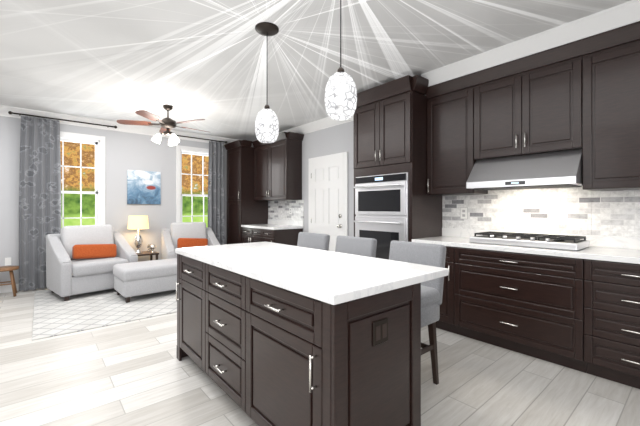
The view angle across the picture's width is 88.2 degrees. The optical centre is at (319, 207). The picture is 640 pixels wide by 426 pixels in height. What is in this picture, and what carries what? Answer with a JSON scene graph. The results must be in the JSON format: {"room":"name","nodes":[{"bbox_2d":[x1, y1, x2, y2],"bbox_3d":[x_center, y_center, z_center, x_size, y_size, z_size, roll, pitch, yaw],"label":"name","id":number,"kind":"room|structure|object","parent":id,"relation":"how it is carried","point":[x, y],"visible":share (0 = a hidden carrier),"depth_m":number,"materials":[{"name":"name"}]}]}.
{"room":"kitchen and living room","nodes":[
{"label":"kitchen and living room","id":0,"kind":"room"},
{"bbox_2d":[0,116,226,285],"bbox_3d":[-4.366,-0.120,5.207,7.300,2.740,0.150,0,0,-40],"label":"wall","id":1,"kind":"structure","parent":0,"point":[125,152],"depth_m":5.83,"materials":[{"name":"grey paint"}]},
{"bbox_2d":[5,257,10,265],"bbox_3d":[-4.619,0.792,4.887,0.070,0.115,0.007,0,0,-40],"label":"wall outlet plate","id":2,"kind":"object","parent":1,"relation":"attached to","point":[7,261],"visible":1,"depth_m":4.88,"materials":[{"name":"white plastic"}]},
{"bbox_2d":[0,284,40,292],"bbox_3d":[-4.301,1.195,5.154,7.270,0.110,0.015,0,0,-40],"label":"baseboard","id":3,"kind":"structure","parent":1,"relation":"attached to","point":[5,288],"depth_m":4.87,"materials":[{"name":"white"}]},
{"bbox_2d":[8,111,116,128],"bbox_3d":[-4.048,-1.390,5.280,1.368,0.048,0.147,0,0,-40],"label":"curtain rod","id":4,"kind":"object","parent":1,"relation":"attached to","point":[19,114],"visible":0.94,"depth_m":5.18,"materials":[{"name":"black metal"}]},
{"bbox_2d":[19,116,61,290],"bbox_3d":[-4.260,-0.070,5.036,0.500,2.600,0.083,0,0,-40],"label":"curtain","id":5,"kind":"object","parent":4,"relation":"hanging from","point":[40,190],"visible":0.98,"depth_m":5.02,"materials":[{"name":"grey fabric"}]},
{"bbox_2d":[60,131,104,227],"bbox_3d":[-4.065,-0.247,5.417,0.940,1.955,0.200,0,0,-40],"label":"window","id":6,"kind":"structure","parent":1,"relation":"in","point":[99,192],"depth_m":5.62,"materials":[{"name":"white wood"}]},
{"bbox_2d":[127,170,160,203],"bbox_3d":[-3.224,-0.375,6.056,0.550,0.610,0.033,0,0,-40],"label":"wall art","id":7,"kind":"object","parent":1,"relation":"attached to","point":[143,187],"visible":0.98,"depth_m":6.03},
{"bbox_2d":[176,145,208,221],"bbox_3d":[-2.489,-0.247,6.759,0.940,1.955,0.200,0,0,-40],"label":"window","id":8,"kind":"structure","parent":1,"relation":"in","point":[192,151],"depth_m":6.55,"materials":[{"name":"white wood"}]},
{"bbox_2d":[176,135,226,142],"bbox_3d":[-2.425,-1.390,6.661,1.128,0.048,0.147,0,0,-40],"label":"curtain rod","id":9,"kind":"object","parent":1,"relation":"attached to","point":[202,138],"visible":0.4,"depth_m":6.64,"materials":[{"name":"black metal"}]},
{"bbox_2d":[208,141,224,244],"bbox_3d":[-2.143,-0.070,6.838,0.360,2.600,0.084,0,0,-40],"label":"curtain","id":10,"kind":"object","parent":9,"relation":"hanging from","point":[216,220],"visible":0.77,"depth_m":6.85,"materials":[{"name":"grey fabric"}]},
{"bbox_2d":[0,0,631,140],"bbox_3d":[-1.103,-1.540,1.373,7.600,0.100,10.220,0,0,-40],"label":"ceiling","id":11,"kind":"structure","parent":0,"point":[116,60],"depth_m":3.08,"materials":[{"name":"white paint"}]},
{"bbox_2d":[117,104,210,145],"bbox_3d":[-2.208,-1.207,4.852,1.267,0.563,1.275,0,0,-40],"label":"ceiling fan","id":12,"kind":"object","parent":11,"relation":"hanging from","point":[167,124],"visible":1,"depth_m":4.72,"materials":[{"name":"brown wood"}]},
{"bbox_2d":[255,22,278,142],"bbox_3d":[-0.439,-1.020,2.738,0.198,0.939,0.198,0,0,-40],"label":"pendant light","id":13,"kind":"object","parent":11,"relation":"hanging from","point":[266,126],"visible":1,"depth_m":2.67,"materials":[{"name":"white glass"}]},
{"bbox_2d":[325,0,356,119],"bbox_3d":[0.126,-1.020,2.012,0.198,0.939,0.198,0,0,-40],"label":"pendant light","id":14,"kind":"object","parent":11,"relation":"hanging from","point":[340,96],"visible":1,"depth_m":1.94,"materials":[{"name":"white glass"}]},
{"bbox_2d":[0,288,639,425],"bbox_3d":[-1.103,1.300,1.373,7.600,0.100,10.220,0,0,-40],"label":"floor","id":15,"kind":"structure","parent":0,"point":[135,373],"depth_m":2.32,"materials":[{"name":"white wood"}]},
{"bbox_2d":[0,266,18,296],"bbox_3d":[-4.483,1.049,4.681,0.320,0.408,0.320,0,0,-40],"label":"stool","id":16,"kind":"object","parent":15,"relation":"on","point":[10,269],"visible":1,"depth_m":4.66,"materials":[{"name":"brown wood"}]},
{"bbox_2d":[32,288,176,340],"bbox_3d":[-2.416,1.244,4.883,2.750,0.011,2.330,0,0,-40],"label":"rug","id":17,"kind":"object","parent":15,"relation":"on","point":[54,314],"visible":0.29,"depth_m":3.99,"materials":[{"name":"white fabric"}]},
{"bbox_2d":[46,225,137,300],"bbox_3d":[-3.406,0.750,4.951,0.866,0.972,0.961,0,0,40],"label":"armchair","id":18,"kind":"object","parent":17,"relation":"on","point":[81,259],"visible":0.88,"depth_m":4.76,"materials":[{"name":"grey fabric"}]},
{"bbox_2d":[113,258,176,302],"bbox_3d":[-2.403,1.016,4.783,0.930,0.440,0.650,0,0,-42],"label":"ottoman","id":19,"kind":"object","parent":17,"relation":"on","point":[131,279],"visible":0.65,"depth_m":4.49,"materials":[{"name":"grey fabric"}]},
{"bbox_2d":[161,222,219,258],"bbox_3d":[-2.326,0.750,5.964,0.890,0.972,0.886,0,0,-32],"label":"armchair","id":20,"kind":"object","parent":17,"relation":"on","point":[185,234],"visible":0.52,"depth_m":5.98,"materials":[{"name":"grey fabric"}]},
{"bbox_2d":[127,216,158,260],"bbox_3d":[-3.107,0.685,5.760,0.445,1.101,0.440,0,0,-40],"label":"table","id":21,"kind":"object","parent":15,"relation":"on","point":[138,222],"visible":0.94,"depth_m":5.66,"materials":[{"name":"brown wood"}]},
{"bbox_2d":[224,140,267,243],"bbox_3d":[-1.546,-0.050,6.991,0.688,2.600,0.748,0,0,-40],"label":"pantry cabinet","id":22,"kind":"object","parent":15,"relation":"on","point":[244,207],"visible":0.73,"depth_m":6.73,"materials":[{"name":"brown wood"}]},
{"bbox_2d":[241,219,303,245],"bbox_3d":[-0.944,0.743,6.301,0.666,1.015,1.220,0,0,-40],"label":"base cabinet","id":23,"kind":"object","parent":15,"relation":"on","point":[286,232],"visible":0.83,"depth_m":5.98,"materials":[{"name":"brown wood"}]},
{"bbox_2d":[176,254,430,425],"bbox_3d":[-0.346,0.814,2.201,0.662,0.874,1.936,0,0,-40],"label":"kitchen island","id":24,"kind":"object","parent":15,"relation":"on","point":[272,334],"depth_m":1.56,"materials":[{"name":"brown wood"}]},
{"bbox_2d":[175,242,448,301],"bbox_3d":[-0.245,0.354,2.286,0.870,0.040,1.940,0,0,-40],"label":"island countertop","id":25,"kind":"structure","parent":24,"relation":"on","point":[333,276],"depth_m":1.83,"materials":[{"name":"white stone"}]},
{"bbox_2d":[297,232,329,250],"bbox_3d":[-0.238,0.756,3.343,0.522,0.987,0.464,0,0,-40],"label":"bar stool","id":26,"kind":"object","parent":15,"relation":"on","point":[314,240],"visible":0.23,"depth_m":3.41,"materials":[{"name":"grey fabric"}]},
{"bbox_2d":[335,235,376,257],"bbox_3d":[0.158,0.756,2.879,0.522,0.987,0.464,0,0,-40],"label":"bar stool","id":27,"kind":"object","parent":15,"relation":"on","point":[361,246],"visible":0.15,"depth_m":2.95,"materials":[{"name":"grey fabric"}]},
{"bbox_2d":[354,75,441,259],"bbox_3d":[0.913,-0.085,4.067,0.734,2.670,1.010,0,0,-40],"label":"tall cabinet","id":28,"kind":"object","parent":15,"relation":"on","point":[393,200],"visible":0.73,"depth_m":3.76,"materials":[{"name":"brown wood"}]},
{"bbox_2d":[389,240,445,384],"bbox_3d":[0.573,0.756,2.391,0.522,0.987,0.464,0,0,-40],"label":"bar stool","id":29,"kind":"object","parent":15,"relation":"on","point":[428,254],"visible":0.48,"depth_m":2.35,"materials":[{"name":"grey fabric"}]},
{"bbox_2d":[412,240,443,329],"bbox_3d":[1.388,0.812,3.583,0.638,0.874,0.473,0,0,-40],"label":"base cabinet","id":30,"kind":"object","parent":15,"relation":"on","point":[439,324],"depth_m":3.30,"materials":[{"name":"brown wood"}]},
{"bbox_2d":[444,244,579,370],"bbox_3d":[1.844,0.812,3.047,0.638,0.874,1.061,0,0,-40],"label":"base cabinet","id":31,"kind":"object","parent":15,"relation":"on","point":[578,310],"depth_m":2.78,"materials":[{"name":"brown wood"}]},
{"bbox_2d":[416,236,639,259],"bbox_3d":[1.894,0.355,2.981,0.648,0.040,2.046,0,0,-40],"label":"countertop","id":32,"kind":"structure","parent":31,"relation":"on","point":[600,253],"depth_m":2.66,"materials":[{"name":"white stone"}]},
{"bbox_2d":[469,231,589,250],"bbox_3d":[1.879,0.288,3.014,0.430,0.092,0.845,0,0,-40],"label":"gas cooktop","id":33,"kind":"object","parent":32,"relation":"in","point":[564,242],"visible":1,"depth_m":2.84,"materials":[{"name":"silver metal"}]},
{"bbox_2d":[580,256,639,388],"bbox_3d":[2.364,0.812,2.436,0.638,0.874,0.545,0,0,-40],"label":"base cabinet","id":34,"kind":"object","parent":15,"relation":"on","point":[609,289],"depth_m":2.33,"materials":[{"name":"brown wood"}]},
{"bbox_2d":[253,121,639,236],"bbox_3d":[1.734,-0.120,3.787,0.150,2.740,10.220,0,0,-40],"label":"wall","id":35,"kind":"structure","parent":0,"point":[332,140],"depth_m":5.47,"materials":[{"name":"grey paint"}]},
{"bbox_2d":[252,132,303,200],"bbox_3d":[-0.839,-0.750,6.384,0.398,1.200,1.230,0,0,-40],"label":"upper cabinet","id":36,"kind":"object","parent":35,"relation":"attached to","point":[278,169],"visible":0.98,"depth_m":6.08,"materials":[{"name":"brown wood"}]},
{"bbox_2d":[0,0,639,147],"bbox_3d":[-1.103,-1.420,1.373,7.300,0.140,9.920,0,0,-40],"label":"crown molding","id":37,"kind":"structure","parent":35,"relation":"attached to","point":[623,14],"depth_m":3.17,"materials":[{"name":"white wood"}]},
{"bbox_2d":[308,152,347,251],"bbox_3d":[0.090,0.182,5.526,0.095,2.135,0.980,0,0,-40],"label":"entry door","id":38,"kind":"structure","parent":35,"relation":"in","point":[328,194],"depth_m":5.51,"materials":[{"name":"white wood"}]},
{"bbox_2d":[268,186,639,236],"bbox_3d":[0.851,-0.127,4.690,0.020,0.723,6.000,0,0,-40],"label":"tile backsplash","id":39,"kind":"structure","parent":35,"relation":"attached to","point":[573,210],"depth_m":3.18,"materials":[{"name":"tile"}]},
{"bbox_2d":[426,74,487,195],"bbox_3d":[1.536,-0.750,3.633,0.348,1.200,0.590,0,0,-40],"label":"upper cabinet","id":40,"kind":"object","parent":35,"relation":"attached to","point":[449,165],"depth_m":3.54,"materials":[{"name":"brown wood"}]},
{"bbox_2d":[470,45,569,160],"bbox_3d":[1.971,-0.920,3.122,0.348,0.860,0.876,0,0,-40],"label":"upper cabinet","id":41,"kind":"object","parent":35,"relation":"attached to","point":[522,106],"depth_m":3.00,"materials":[{"name":"brown wood"}]},
{"bbox_2d":[466,149,582,189],"bbox_3d":[1.904,-0.337,3.065,0.497,0.301,0.868,0,0,-40],"label":"range hood","id":42,"kind":"object","parent":41,"relation":"attached to","point":[560,169],"visible":0.94,"depth_m":2.89,"materials":[{"name":"stainless steel"},{"name":"black plastic"}]},
{"bbox_2d":[442,228,639,247],"bbox_3d":[2.132,0.285,3.184,0.022,0.099,2.046,0,0,-40],"label":"backsplash","id":43,"kind":"structure","parent":35,"relation":"attached to","point":[596,241],"depth_m":2.86,"materials":[{"name":"white stone"}]},
{"bbox_2d":[570,21,639,190],"bbox_3d":[2.433,-0.750,2.579,0.348,1.200,0.674,0,0,-40],"label":"upper cabinet","id":44,"kind":"object","parent":35,"relation":"attached to","point":[584,94],"depth_m":2.55,"materials":[{"name":"brown wood"}]},
{"label":"outside","id":45,"kind":"structure","parent":0,"visible":0},
{"bbox_2d":[60,141,208,227],"bbox_3d":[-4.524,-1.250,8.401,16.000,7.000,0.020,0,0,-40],"label":"garden","id":46,"kind":"object","parent":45,"point":[71,178],"depth_m":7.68,"materials":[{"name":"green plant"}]}
]}

